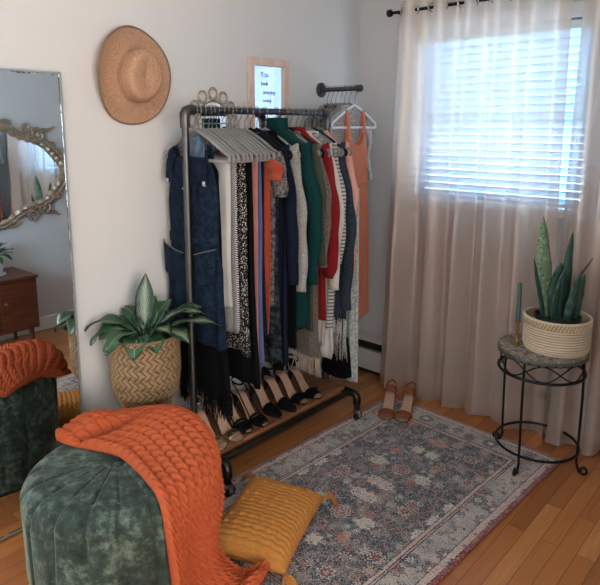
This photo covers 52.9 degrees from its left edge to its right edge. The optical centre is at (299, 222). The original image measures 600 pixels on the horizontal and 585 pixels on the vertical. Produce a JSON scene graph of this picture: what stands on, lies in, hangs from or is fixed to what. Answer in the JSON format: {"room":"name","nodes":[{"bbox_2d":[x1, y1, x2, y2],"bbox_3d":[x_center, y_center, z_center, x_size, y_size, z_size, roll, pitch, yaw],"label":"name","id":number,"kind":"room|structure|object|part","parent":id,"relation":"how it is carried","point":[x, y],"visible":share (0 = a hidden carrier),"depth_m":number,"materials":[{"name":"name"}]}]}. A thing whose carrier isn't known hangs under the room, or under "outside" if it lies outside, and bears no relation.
{"room":"dressing room","nodes":[
{"label":"dressing room","id":0,"kind":"room"},
{"bbox_2d":[0,0,360,411],"bbox_3d":[-1.422,-0.117,1.757,0.120,2.770,5.480,8,12,41],"label":"wall","id":1,"kind":"structure","parent":0,"point":[119,190],"depth_m":2.50,"materials":[{"name":"paint"}]},
{"bbox_2d":[97,25,170,124],"bbox_3d":[-0.634,-0.581,2.375,0.357,0.387,0.140,-9,13,-43],"label":"straw hat","id":2,"kind":"object","parent":1,"relation":"hanging from","point":[134,72],"visible":1,"depth_m":2.35,"materials":[{"name":"beige wicker"}]},
{"bbox_2d":[190,87,237,138],"bbox_3d":[-0.394,-0.466,2.753,0.012,0.304,0.298,8,12,41],"label":"round mirror","id":3,"kind":"object","parent":1,"relation":"attached to","point":[213,102],"visible":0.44,"depth_m":2.75,"materials":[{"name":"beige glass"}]},
{"bbox_2d":[199,102,227,128],"bbox_3d":[-0.397,-0.467,2.755,0.005,0.176,0.176,8,12,41],"label":"mirror glass","id":4,"kind":"object","parent":3,"relation":"attached to","point":[219,125],"depth_m":2.75,"materials":[{"name":"white"}]},
{"bbox_2d":[246,57,288,130],"bbox_3d":[-0.156,-0.617,2.993,0.021,0.382,0.277,8,12,41],"label":"framed picture","id":5,"kind":"object","parent":1,"relation":"attached to","point":[267,79],"visible":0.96,"depth_m":2.97,"materials":[{"name":"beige wood"}]},
{"bbox_2d":[255,65,282,128],"bbox_3d":[-0.160,-0.618,2.997,0.009,0.318,0.213,8,12,41],"label":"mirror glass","id":6,"kind":"object","parent":5,"relation":"attached to","point":[268,78],"depth_m":2.99,"materials":[{"name":"white"}]},
{"bbox_2d":[316,83,362,97],"bbox_3d":[0.217,-0.712,3.205,0.276,0.080,0.080,8,12,41],"label":"wall rail","id":7,"kind":"object","parent":1,"relation":"attached to","point":[321,91],"visible":0.96,"depth_m":3.23,"materials":[{"name":"black metal"}]},
{"bbox_2d":[304,86,329,126],"bbox_3d":[0.148,-0.631,3.281,0.010,0.225,0.374,8,12,41],"label":"clothes hanger","id":8,"kind":"object","parent":7,"relation":"hanging from","point":[326,86],"visible":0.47,"depth_m":3.25,"materials":[{"name":"metal"}]},
{"bbox_2d":[307,105,323,127],"bbox_3d":[0.147,-0.332,3.330,0.036,0.622,0.432,8,12,41],"label":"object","id":9,"kind":"object","parent":8,"relation":"hanging from","point":[321,106],"visible":0.02,"depth_m":3.18,"materials":[{"name":"grey plastic"}]},
{"bbox_2d":[308,86,333,127],"bbox_3d":[0.170,-0.628,3.261,0.010,0.225,0.374,8,12,41],"label":"clothes hanger","id":10,"kind":"object","parent":7,"relation":"hanging from","point":[331,103],"visible":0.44,"depth_m":3.18,"materials":[{"name":"metal"}]},
{"bbox_2d":[311,105,328,127],"bbox_3d":[0.170,-0.353,3.307,0.033,0.571,0.436,8,12,41],"label":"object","id":11,"kind":"object","parent":10,"relation":"hanging from","point":[325,106],"visible":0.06,"depth_m":3.15,"materials":[{"name":"grey plastic"}]},
{"bbox_2d":[317,85,342,126],"bbox_3d":[0.215,-0.621,3.222,0.010,0.225,0.374,8,12,41],"label":"clothes hanger","id":12,"kind":"object","parent":7,"relation":"hanging from","point":[340,103],"visible":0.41,"depth_m":3.17,"materials":[{"name":"metal"}]},
{"bbox_2d":[319,105,337,127],"bbox_3d":[0.216,-0.371,3.261,0.034,0.522,0.432,8,12,41],"label":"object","id":13,"kind":"object","parent":12,"relation":"hanging from","point":[334,106],"visible":0.02,"depth_m":3.12,"materials":[{"name":"grey plastic"}]},
{"bbox_2d":[322,85,346,127],"bbox_3d":[0.237,-0.618,3.202,0.010,0.225,0.374,8,12,41],"label":"clothes hanger","id":14,"kind":"object","parent":7,"relation":"hanging from","point":[344,103],"visible":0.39,"depth_m":3.15,"materials":[{"name":"plastic"}]},
{"bbox_2d":[331,85,369,123],"bbox_3d":[0.259,-0.615,3.182,0.010,0.225,0.374,8,12,41],"label":"clothes hanger","id":15,"kind":"object","parent":7,"relation":"hanging from","point":[348,103],"visible":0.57,"depth_m":3.17,"materials":[{"name":"plastic"}]},
{"bbox_2d":[330,105,371,179],"bbox_3d":[0.260,-0.365,3.222,0.034,0.521,0.425,8,12,41],"label":"shirt","id":16,"kind":"object","parent":15,"relation":"hanging from","point":[354,114],"visible":0.23,"depth_m":3.21,"materials":[{"name":"grey fabric"}]},
{"bbox_2d":[331,84,375,128],"bbox_3d":[0.287,-0.609,3.158,0.010,0.230,0.392,8,12,41],"label":"clothes hanger","id":17,"kind":"object","parent":7,"relation":"hanging from","point":[353,105],"visible":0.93,"depth_m":3.15,"materials":[{"name":"plastic"}]},
{"bbox_2d":[335,110,368,323],"bbox_3d":[0.289,-0.033,3.248,0.065,1.134,0.280,8,12,41],"label":"dress","id":18,"kind":"object","parent":17,"relation":"hanging from","point":[359,157],"visible":0.44,"depth_m":3.27,"materials":[{"name":"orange fabric"}]},
{"bbox_2d":[0,369,599,584],"bbox_3d":[0.244,1.469,0.467,4.400,0.050,5.200,8,12,41],"label":"floor","id":19,"kind":"structure","parent":0,"point":[552,536],"depth_m":2.32,"materials":[{"name":"brown wood"}]},
{"bbox_2d":[0,68,83,540],"bbox_3d":[-1.127,0.328,2.036,0.019,1.678,0.778,7,12,41],"label":"mirror","id":20,"kind":"object","parent":19,"relation":"on","point":[41,382],"visible":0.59,"depth_m":2.19,"materials":[{"name":"clear glass"}]},
{"bbox_2d":[19,444,170,584],"bbox_3d":[-0.574,0.972,1.939,0.573,0.462,0.576,-5,10,-28],"label":"ottoman","id":21,"kind":"object","parent":19,"relation":"on","point":[88,517],"visible":0.6,"depth_m":1.69,"materials":[{"name":"green fabric"}]},
{"bbox_2d":[55,404,269,584],"bbox_3d":[-0.418,0.923,1.968,0.808,0.536,0.421,8,12,41],"label":"knit throw","id":22,"kind":"object","parent":21,"relation":"on","point":[174,450],"visible":1,"depth_m":1.87,"materials":[{"name":"orange fabric"}]},
{"bbox_2d":[109,322,180,407],"bbox_3d":[-0.614,0.772,2.432,0.282,0.699,0.282,-7,11,-36],"label":"basket planter","id":23,"kind":"object","parent":19,"relation":"on","point":[152,378],"visible":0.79,"depth_m":2.29,"materials":[{"name":"wicker"}]},
{"bbox_2d":[84,273,220,360],"bbox_3d":[-0.590,0.348,2.382,0.507,0.276,0.340,-3,10,-18],"label":"leafy plant","id":24,"kind":"object","parent":23,"relation":"in","point":[147,312],"visible":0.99,"depth_m":2.37,"materials":[{"name":"green plant"}]},
{"bbox_2d":[179,104,361,497],"bbox_3d":[-0.151,0.266,2.795,0.459,1.580,0.930,8,12,41],"label":"rack","id":25,"kind":"object","parent":19,"relation":"on","point":[327,388],"visible":0.53,"depth_m":2.62,"materials":[{"name":"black metal"}]},
{"bbox_3d":[-0.449,0.265,2.460,0.042,1.390,0.042,8,12,41],"label":"post","id":26,"kind":"part","parent":25,"relation":"part of","materials":[{"name":"grey metal"}]},
{"bbox_2d":[164,106,230,163],"bbox_3d":[-0.418,-0.357,2.401,0.424,0.225,0.010,8,12,41],"label":"clothes hanger","id":27,"kind":"object","parent":25,"relation":"hanging from","point":[216,145],"visible":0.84,"depth_m":2.35,"materials":[{"name":"plastic"}]},
{"bbox_2d":[163,145,227,350],"bbox_3d":[-0.440,0.090,2.487,0.374,0.822,0.090,8,12,41],"label":"dress","id":28,"kind":"object","parent":27,"relation":"hanging from","point":[208,280],"visible":0.86,"depth_m":2.43,"materials":[{"name":"fabric"}]},
{"bbox_2d":[167,105,234,163],"bbox_3d":[-0.405,-0.358,2.409,0.424,0.225,0.010,8,12,41],"label":"clothes hanger","id":29,"kind":"object","parent":25,"relation":"hanging from","point":[198,128],"visible":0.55,"depth_m":2.35,"materials":[{"name":"plastic"}]},
{"bbox_2d":[180,135,204,157],"bbox_3d":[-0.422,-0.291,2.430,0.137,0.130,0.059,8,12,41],"label":"denim shirt","id":30,"kind":"object","parent":29,"relation":"hanging from","point":[197,147],"visible":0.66,"depth_m":2.39,"materials":[{"name":"blue fabric"}]},
{"bbox_2d":[178,105,239,162],"bbox_3d":[-0.388,-0.361,2.426,0.424,0.225,0.010,8,12,41],"label":"clothes hanger","id":31,"kind":"object","parent":25,"relation":"hanging from","point":[227,147],"visible":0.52,"depth_m":2.36,"materials":[{"name":"plastic"}]},
{"bbox_2d":[180,150,233,421],"bbox_3d":[-0.413,0.268,2.547,0.352,1.144,0.070,8,12,41],"label":"fringed shawl","id":32,"kind":"object","parent":31,"relation":"hanging from","point":[212,365],"visible":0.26,"depth_m":2.54,"materials":[{"name":"black fabric"}]},
{"bbox_2d":[197,395,226,449],"bbox_3d":[-0.391,0.842,2.553,0.078,0.162,0.227,-9,13,-43],"label":"shoe","id":33,"kind":"object","parent":25,"relation":"on","point":[222,444],"visible":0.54,"depth_m":2.57,"materials":[{"name":"beige leather"}]},
{"bbox_2d":[179,105,244,162],"bbox_3d":[-0.370,-0.364,2.447,0.424,0.225,0.010,8,12,41],"label":"clothes hanger","id":34,"kind":"object","parent":25,"relation":"hanging from","point":[208,128],"visible":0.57,"depth_m":2.38,"materials":[{"name":"plastic"}]},
{"bbox_2d":[181,105,248,162],"bbox_3d":[-0.358,-0.366,2.460,0.424,0.225,0.010,8,12,41],"label":"clothes hanger","id":35,"kind":"object","parent":25,"relation":"hanging from","point":[212,128],"visible":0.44,"depth_m":2.39,"materials":[{"name":"plastic"}]},
{"bbox_2d":[207,397,243,442],"bbox_3d":[-0.330,0.833,2.612,0.227,0.162,0.078,9,13,43],"label":"shoe","id":36,"kind":"object","parent":25,"relation":"on","point":[234,435],"visible":0.63,"depth_m":2.60,"materials":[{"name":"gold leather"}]},
{"bbox_2d":[203,105,252,162],"bbox_3d":[-0.342,-0.369,2.478,0.424,0.225,0.010,8,12,41],"label":"clothes hanger","id":37,"kind":"object","parent":25,"relation":"hanging from","point":[216,128],"visible":0.43,"depth_m":2.41,"materials":[{"name":"plastic"}]},
{"bbox_2d":[226,163,250,357],"bbox_3d":[-0.338,0.141,2.557,0.369,0.817,0.062,8,12,41],"label":"skirt","id":38,"kind":"object","parent":37,"relation":"hanging from","point":[241,341],"visible":0.29,"depth_m":2.46,"materials":[{"name":"black fabric"}]},
{"bbox_2d":[225,163,239,333],"bbox_3d":[-0.357,0.095,2.531,0.293,0.717,0.034,8,12,41],"label":"trousers","id":39,"kind":"object","parent":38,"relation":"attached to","point":[232,314],"visible":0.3,"depth_m":2.46,"materials":[{"name":"white fabric"}]},
{"bbox_2d":[214,158,232,306],"bbox_3d":[-0.371,0.041,2.517,0.261,0.626,0.039,8,12,41],"label":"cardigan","id":40,"kind":"object","parent":39,"relation":"attached to","point":[223,169],"visible":0.35,"depth_m":2.43,"materials":[{"name":"white fabric"}]},
{"bbox_2d":[203,105,257,161],"bbox_3d":[-0.323,-0.372,2.498,0.424,0.225,0.010,8,12,41],"label":"clothes hanger","id":41,"kind":"object","parent":25,"relation":"hanging from","point":[222,129],"visible":0.5,"depth_m":2.43,"materials":[{"name":"plastic"}]},
{"bbox_2d":[228,162,260,389],"bbox_3d":[-0.318,0.212,2.587,0.386,0.966,0.060,8,12,41],"label":"dress","id":42,"kind":"object","parent":41,"relation":"hanging from","point":[242,368],"visible":0.23,"depth_m":2.50,"materials":[{"name":"black fabric"}]},
{"bbox_2d":[252,162,258,348],"bbox_3d":[-0.306,0.189,2.608,0.372,0.926,0.038,8,12,41],"label":"trousers","id":43,"kind":"object","parent":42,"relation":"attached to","point":[254,164],"visible":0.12,"depth_m":2.46,"materials":[{"name":"fabric"}]},
{"bbox_2d":[258,162,264,366],"bbox_3d":[-0.293,0.162,2.616,0.382,0.876,0.038,8,12,41],"label":"trousers","id":44,"kind":"object","parent":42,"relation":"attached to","point":[260,309],"visible":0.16,"depth_m":2.51,"materials":[{"name":"fabric"}]},
{"bbox_2d":[204,106,261,161],"bbox_3d":[-0.307,-0.375,2.515,0.424,0.225,0.010,8,12,41],"label":"clothes hanger","id":45,"kind":"object","parent":25,"relation":"hanging from","point":[226,128],"visible":0.48,"depth_m":2.45,"materials":[{"name":"plastic"}]},
{"bbox_2d":[205,106,266,161],"bbox_3d":[-0.292,-0.378,2.532,0.424,0.225,0.010,8,12,41],"label":"clothes hanger","id":46,"kind":"object","parent":25,"relation":"hanging from","point":[230,128],"visible":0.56,"depth_m":2.47,"materials":[{"name":"plastic"}]},
{"bbox_2d":[206,106,269,160],"bbox_3d":[-0.278,-0.381,2.547,0.424,0.225,0.010,8,12,41],"label":"clothes hanger","id":47,"kind":"object","parent":25,"relation":"hanging from","point":[234,128],"visible":0.46,"depth_m":2.48,"materials":[{"name":"plastic"}]},
{"bbox_2d":[228,391,252,433],"bbox_3d":[-0.294,0.817,2.685,0.077,0.170,0.225,-9,13,-43],"label":"shoe","id":48,"kind":"object","parent":25,"relation":"on","point":[245,427],"visible":0.57,"depth_m":2.65,"materials":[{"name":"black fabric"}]},
{"bbox_2d":[212,106,274,158],"bbox_3d":[-0.260,-0.384,2.567,0.424,0.225,0.010,8,12,41],"label":"clothes hanger","id":49,"kind":"object","parent":25,"relation":"hanging from","point":[238,128],"visible":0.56,"depth_m":2.51,"materials":[{"name":"plastic"}]},
{"bbox_2d":[217,139,283,334],"bbox_3d":[-0.258,0.057,2.640,0.514,0.837,0.054,8,12,41],"label":"dress","id":50,"kind":"object","parent":49,"relation":"hanging from","point":[273,170],"visible":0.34,"depth_m":2.50,"materials":[{"name":"orange fabric"}]},
{"bbox_2d":[261,162,267,338],"bbox_3d":[-0.277,0.110,2.624,0.365,0.776,0.032,8,12,41],"label":"trousers","id":51,"kind":"object","parent":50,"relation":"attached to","point":[265,336],"visible":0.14,"depth_m":2.52,"materials":[{"name":"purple fabric"}]},
{"bbox_2d":[213,106,280,155],"bbox_3d":[-0.237,-0.388,2.592,0.424,0.225,0.010,8,12,41],"label":"clothes hanger","id":52,"kind":"object","parent":25,"relation":"hanging from","point":[244,128],"visible":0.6,"depth_m":2.54,"materials":[{"name":"plastic"}]},
{"bbox_2d":[213,140,288,306],"bbox_3d":[-0.236,-0.002,2.656,0.503,0.746,0.062,8,12,41],"label":"shirt","id":53,"kind":"object","parent":52,"relation":"hanging from","point":[277,188],"visible":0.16,"depth_m":2.52,"materials":[{"name":"fabric"}]},
{"bbox_2d":[231,377,268,426],"bbox_3d":[-0.230,0.808,2.741,0.225,0.170,0.077,9,13,43],"label":"shoe","id":54,"kind":"object","parent":25,"relation":"on","point":[260,420],"visible":0.96,"depth_m":2.75,"materials":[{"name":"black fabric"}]},
{"bbox_2d":[248,383,281,417],"bbox_3d":[-0.164,0.786,2.828,0.075,0.186,0.247,-8,12,-39],"label":"shoe","id":55,"kind":"object","parent":25,"relation":"on","point":[269,409],"visible":0.66,"depth_m":2.82,"materials":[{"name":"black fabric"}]},
{"bbox_2d":[248,106,285,158],"bbox_3d":[-0.214,-0.392,2.617,0.424,0.225,0.010,8,12,41],"label":"clothes hanger","id":56,"kind":"object","parent":25,"relation":"hanging from","point":[250,128],"visible":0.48,"depth_m":2.55,"materials":[{"name":"plastic"}]},
{"bbox_2d":[247,132,282,363],"bbox_3d":[-0.212,0.114,2.695,0.367,1.027,0.059,8,12,41],"label":"dress","id":57,"kind":"object","parent":56,"relation":"hanging from","point":[273,352],"visible":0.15,"depth_m":2.64,"materials":[{"name":"fabric"}]},
{"bbox_2d":[254,107,292,159],"bbox_3d":[-0.189,-0.396,2.645,0.424,0.225,0.010,8,12,41],"label":"clothes hanger","id":58,"kind":"object","parent":25,"relation":"hanging from","point":[256,128],"visible":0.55,"depth_m":2.57,"materials":[{"name":"plastic"}]},
{"bbox_2d":[258,131,298,364],"bbox_3d":[-0.192,0.106,2.724,0.494,1.031,0.060,8,12,41],"label":"dress","id":59,"kind":"object","parent":58,"relation":"hanging from","point":[288,225],"visible":0.28,"depth_m":2.59,"materials":[{"name":"blue fabric"}]},
{"bbox_2d":[203,370,344,453],"bbox_3d":[-0.175,0.878,2.905,0.340,0.020,0.833,8,12,41],"label":"wooden shelf","id":60,"kind":"object","parent":25,"relation":"attached to","point":[327,388],"depth_m":2.91,"materials":[{"name":"brown wood"}]},
{"bbox_2d":[261,362,296,411],"bbox_3d":[-0.100,0.777,2.884,0.074,0.186,0.247,-8,12,-41],"label":"shoe","id":61,"kind":"object","parent":25,"relation":"on","point":[283,403],"visible":0.91,"depth_m":2.90,"materials":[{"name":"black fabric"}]},
{"bbox_2d":[261,107,300,158],"bbox_3d":[-0.156,-0.402,2.682,0.424,0.225,0.010,8,12,41],"label":"clothes hanger","id":62,"kind":"object","parent":25,"relation":"hanging from","point":[264,128],"visible":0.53,"depth_m":2.62,"materials":[{"name":"plastic"}]},
{"bbox_2d":[263,130,307,349],"bbox_3d":[-0.157,0.069,2.756,0.510,0.975,0.060,8,12,41],"label":"jumper","id":63,"kind":"object","parent":62,"relation":"hanging from","point":[295,162],"visible":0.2,"depth_m":2.60,"materials":[{"name":"grey fabric"}]},
{"bbox_3d":[-0.038,0.921,2.787,0.028,0.029,0.873,8,12,41],"label":"shelf rail","id":64,"kind":"part","parent":25,"relation":"part of","materials":[{"name":"black metal"}]},
{"bbox_2d":[273,362,307,404],"bbox_3d":[-0.047,0.773,2.958,0.078,0.170,0.227,-8,12,-42],"label":"shoe","id":65,"kind":"object","parent":25,"relation":"on","point":[297,398],"visible":0.9,"depth_m":2.97,"materials":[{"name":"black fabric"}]},
{"bbox_2d":[283,107,319,156],"bbox_3d":[-0.070,-0.417,2.776,0.424,0.225,0.010,8,12,41],"label":"clothes hanger","id":66,"kind":"object","parent":25,"relation":"hanging from","point":[298,136],"visible":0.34,"depth_m":2.71,"materials":[{"name":"plastic"}]},
{"bbox_2d":[290,131,325,331],"bbox_3d":[-0.071,0.036,2.848,0.490,0.932,0.069,8,12,41],"label":"shirt","id":67,"kind":"object","parent":66,"relation":"hanging from","point":[316,162],"visible":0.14,"depth_m":2.67,"materials":[{"name":"fabric"}]},
{"bbox_2d":[286,353,320,398],"bbox_3d":[0.017,0.764,3.013,0.078,0.170,0.227,-9,13,-44],"label":"shoe","id":68,"kind":"object","parent":25,"relation":"on","point":[312,393],"visible":0.87,"depth_m":3.03,"materials":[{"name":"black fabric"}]},
{"bbox_2d":[288,108,324,157],"bbox_3d":[-0.046,-0.422,2.801,0.424,0.225,0.010,8,12,41],"label":"clothes hanger","id":69,"kind":"object","parent":25,"relation":"hanging from","point":[289,128],"visible":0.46,"depth_m":2.73,"materials":[{"name":"plastic"}]},
{"bbox_2d":[288,131,331,376],"bbox_3d":[-0.048,0.146,2.892,0.503,1.165,0.071,8,12,41],"label":"cardigan","id":70,"kind":"object","parent":25,"relation":"hanging from","point":[307,341],"visible":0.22,"depth_m":2.83,"materials":[{"name":"beige fabric"}]},
{"bbox_2d":[294,108,330,156],"bbox_3d":[-0.018,-0.427,2.832,0.424,0.225,0.010,8,12,41],"label":"clothes hanger","id":71,"kind":"object","parent":25,"relation":"hanging from","point":[328,150],"visible":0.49,"depth_m":2.73,"materials":[{"name":"plastic"}]},
{"bbox_2d":[288,127,339,320],"bbox_3d":[-0.018,0.007,2.903,0.532,0.928,0.060,8,12,41],"label":"jumper","id":72,"kind":"object","parent":71,"relation":"hanging from","point":[329,272],"visible":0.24,"depth_m":2.75,"materials":[{"name":"red fabric"}]},
{"bbox_2d":[299,108,335,156],"bbox_3d":[0.005,-0.431,2.858,0.424,0.225,0.010,8,12,41],"label":"clothes hanger","id":73,"kind":"object","parent":25,"relation":"hanging from","point":[316,137],"visible":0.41,"depth_m":2.77,"materials":[{"name":"plastic"}]},
{"bbox_2d":[306,131,343,346],"bbox_3d":[0.006,0.076,2.941,0.512,1.041,0.073,8,12,41],"label":"blouse","id":74,"kind":"object","parent":73,"relation":"hanging from","point":[334,283],"visible":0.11,"depth_m":2.79,"materials":[{"name":"white fabric"}]},
{"bbox_2d":[304,108,339,156],"bbox_3d":[0.026,-0.435,2.881,0.424,0.225,0.010,8,12,41],"label":"clothes hanger","id":75,"kind":"object","parent":25,"relation":"hanging from","point":[306,128],"visible":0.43,"depth_m":2.81,"materials":[{"name":"plastic"}]},
{"bbox_2d":[311,131,345,328],"bbox_3d":[0.028,0.038,2.959,0.500,0.971,0.064,8,12,41],"label":"shirt","id":76,"kind":"object","parent":75,"relation":"hanging from","point":[331,293],"visible":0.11,"depth_m":2.82,"materials":[{"name":"white fabric"}]},
{"bbox_2d":[308,108,343,156],"bbox_3d":[0.044,-0.438,2.900,0.424,0.225,0.010,8,12,41],"label":"clothes hanger","id":77,"kind":"object","parent":25,"relation":"hanging from","point":[321,135],"visible":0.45,"depth_m":2.82,"materials":[{"name":"plastic"}]},
{"bbox_2d":[315,131,333,358],"bbox_3d":[0.040,0.106,2.991,0.349,1.110,0.080,8,12,41],"label":"blouse","id":78,"kind":"object","parent":77,"relation":"hanging from","point":[327,350],"visible":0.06,"depth_m":2.96,"materials":[{"name":"white fabric"}]},
{"bbox_3d":[0.136,0.161,3.100,0.042,1.390,0.042,8,12,41],"label":"post","id":79,"kind":"part","parent":25,"relation":"part of","materials":[{"name":"grey metal"}]},
{"bbox_2d":[312,108,347,156],"bbox_3d":[0.064,-0.441,2.922,0.424,0.225,0.010,8,12,41],"label":"clothes hanger","id":80,"kind":"object","parent":25,"relation":"hanging from","point":[330,138],"visible":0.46,"depth_m":2.85,"materials":[{"name":"plastic"}]},
{"bbox_2d":[291,130,356,359],"bbox_3d":[0.059,0.118,3.008,0.528,1.152,0.079,8,12,41],"label":"poncho","id":81,"kind":"object","parent":80,"relation":"hanging from","point":[342,304],"visible":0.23,"depth_m":2.86,"materials":[{"name":"blue fabric"}]},
{"bbox_2d":[316,108,352,155],"bbox_3d":[0.091,-0.446,2.952,0.424,0.225,0.010,8,12,41],"label":"clothes hanger","id":82,"kind":"object","parent":25,"relation":"hanging from","point":[318,127],"visible":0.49,"depth_m":2.88,"materials":[{"name":"plastic"}]},
{"bbox_2d":[323,130,358,271],"bbox_3d":[0.089,-0.062,3.012,0.498,0.791,0.056,8,12,41],"label":"jumper","id":83,"kind":"object","parent":82,"relation":"hanging from","point":[349,162],"visible":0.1,"depth_m":2.84,"materials":[{"name":"fabric"}]},
{"bbox_2d":[321,322,351,378],"bbox_3d":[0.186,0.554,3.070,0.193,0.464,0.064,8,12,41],"label":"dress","id":84,"kind":"object","parent":25,"relation":"hanging from","point":[335,367],"visible":0.62,"depth_m":3.05,"materials":[{"name":"black fabric"}]},
{"bbox_2d":[346,188,358,381],"bbox_3d":[0.259,0.316,2.992,0.080,0.980,0.032,8,12,41],"label":"scarf","id":85,"kind":"object","parent":25,"relation":"hanging from","point":[351,316],"visible":0.45,"depth_m":3.00,"materials":[{"name":"grey fabric"}]},
{"bbox_2d":[221,397,561,584],"bbox_3d":[0.300,1.107,2.503,0.945,0.011,1.558,9,13,44],"label":"rug","id":86,"kind":"object","parent":19,"relation":"on","point":[415,496],"visible":0.78,"depth_m":2.49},
{"bbox_2d":[218,471,338,584],"bbox_3d":[-0.123,1.085,2.207,0.430,0.139,0.577,3,10,18],"label":"throw cushion","id":87,"kind":"object","parent":86,"relation":"on","point":[269,518],"visible":0.94,"depth_m":2.12,"materials":[{"name":"yellow fabric"}]},
{"bbox_2d":[378,379,396,419],"bbox_3d":[0.468,0.930,3.184,0.088,0.128,0.241,3,10,18],"label":"sandal","id":88,"kind":"object","parent":86,"relation":"on","point":[386,412],"visible":1,"depth_m":3.20,"materials":[{"name":"leather"}]},
{"bbox_2d":[394,381,415,422],"bbox_3d":[0.558,0.934,3.158,0.088,0.128,0.241,4,10,24],"label":"sandal","id":89,"kind":"object","parent":86,"relation":"on","point":[404,414],"visible":1,"depth_m":3.17,"materials":[{"name":"leather"}]},
{"bbox_2d":[493,333,588,475],"bbox_3d":[1.073,0.809,2.709,0.375,0.534,0.375,1,9,4],"label":"plant stand","id":90,"kind":"object","parent":86,"relation":"on","point":[518,354],"visible":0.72,"depth_m":2.58,"materials":[{"name":"metal"}]},
{"bbox_3d":[0.953,0.794,2.868,0.012,0.514,0.057,-7,11,-37],"label":"leg","id":91,"kind":"part","parent":90,"relation":"part of","materials":[{"name":"black metal"}]},
{"bbox_2d":[512,319,520,345],"bbox_3d":[0.965,0.485,2.678,0.038,0.115,0.038,8,12,41],"label":"candlestick","id":92,"kind":"object","parent":90,"relation":"on","point":[516,343],"visible":1,"depth_m":2.67,"materials":[{"name":"gold metal"}]},
{"bbox_2d":[516,283,521,319],"bbox_3d":[0.965,0.345,2.656,0.021,0.168,0.021,8,12,41],"label":"taper candle","id":93,"kind":"object","parent":92,"relation":"in","point":[519,294],"visible":1,"depth_m":2.65,"materials":[{"name":"teal wax"}]},
{"bbox_3d":[0.934,0.842,2.570,0.012,0.514,0.057,9,13,44],"label":"leg","id":94,"kind":"part","parent":90,"relation":"part of","materials":[{"name":"black metal"}]},
{"bbox_2d":[522,305,592,358],"bbox_3d":[1.121,0.473,2.637,0.282,0.152,0.282,8,12,41],"label":"rope basket","id":95,"kind":"object","parent":90,"relation":"on","point":[565,341],"visible":0.88,"depth_m":2.53,"materials":[{"name":"fabric"}]},
{"bbox_2d":[534,216,592,323],"bbox_3d":[1.119,0.256,2.597,0.198,0.570,0.204,8,12,41],"label":"snake plant","id":96,"kind":"object","parent":95,"relation":"in","point":[558,304],"visible":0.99,"depth_m":2.59,"materials":[{"name":"green plant"}]},
{"bbox_3d":[1.121,0.467,2.636,0.190,0.142,0.190,8,12,41],"label":"nursery pot","id":97,"kind":"part","parent":96,"relation":"part of","materials":[{"name":"black plastic"}]},
{"bbox_3d":[1.220,0.841,2.580,0.057,0.514,0.012,8,12,41],"label":"leg","id":98,"kind":"part","parent":90,"relation":"part of","materials":[{"name":"black metal"}]},
{"bbox_2d":[358,0,583,381],"bbox_3d":[1.320,-0.295,2.853,2.470,2.770,0.160,8,12,41],"label":"wall","id":99,"kind":"structure","parent":0,"point":[379,33],"depth_m":3.49,"materials":[{"name":"paint"}]},
{"bbox_2d":[386,0,489,16],"bbox_3d":[1.162,-1.028,2.670,1.780,0.044,0.144,8,12,41],"label":"curtain rod","id":100,"kind":"object","parent":99,"relation":"attached to","point":[389,13],"visible":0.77,"depth_m":3.06,"materials":[{"name":"black metal"}]},
{"bbox_2d":[379,0,572,439],"bbox_3d":[0.821,-0.053,3.064,0.970,2.141,0.117,8,12,41],"label":"curtain","id":101,"kind":"object","parent":100,"relation":"hanging from","point":[481,87],"visible":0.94,"depth_m":3.02,"materials":[{"name":"white fabric"}]},
{"bbox_2d":[542,0,599,455],"bbox_3d":[1.441,0.035,2.511,0.777,2.138,0.116,8,12,41],"label":"curtain","id":102,"kind":"object","parent":100,"relation":"hanging from","point":[581,218],"visible":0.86,"depth_m":2.67,"materials":[{"name":"white fabric"}]},
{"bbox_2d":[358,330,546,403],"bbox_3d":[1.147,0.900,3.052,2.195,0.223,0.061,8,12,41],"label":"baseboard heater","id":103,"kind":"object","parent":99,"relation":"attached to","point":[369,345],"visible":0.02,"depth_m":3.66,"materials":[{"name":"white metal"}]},
{"bbox_2d":[558,1,583,217],"bbox_3d":[0.997,-0.554,3.061,1.060,0.975,0.165,8,12,41],"label":"window","id":104,"kind":"structure","parent":99,"relation":"in","point":[577,7],"depth_m":2.69,"materials":[{"name":"white paint"}]},
{"bbox_2d":[559,19,581,207],"bbox_3d":[0.992,-0.539,3.057,0.890,0.863,0.062,8,12,41],"label":"window blind","id":105,"kind":"object","parent":104,"relation":"attached to","point":[575,34],"visible":0.02,"depth_m":2.81,"materials":[{"name":"white plastic"}]},
{"bbox_3d":[-0.105,-0.411,2.737,0.424,0.225,0.010,8,12,41],"label":"clothes hanger","id":106,"kind":"object","parent":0,"visible":0},
{"bbox_2d":[266,118,322,330],"bbox_3d":[-0.105,0.003,2.804,0.533,0.970,0.077,8,12,41],"label":"jacket","id":107,"kind":"object","parent":106,"relation":"hanging from","point":[314,230],"visible":0.35,"depth_m":2.64,"materials":[{"name":"green fabric"}]},
{"bbox_3d":[0.192,-0.625,3.242,0.010,0.225,0.373,8,12,41],"label":"clothes hanger","id":108,"kind":"object","parent":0,"visible":0},
{"bbox_2d":[314,105,332,127],"bbox_3d":[0.194,-0.300,3.293,0.034,0.672,0.429,8,12,41],"label":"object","id":109,"kind":"object","parent":108,"relation":"hanging from","point":[329,106],"visible":0.03,"depth_m":3.12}
]}

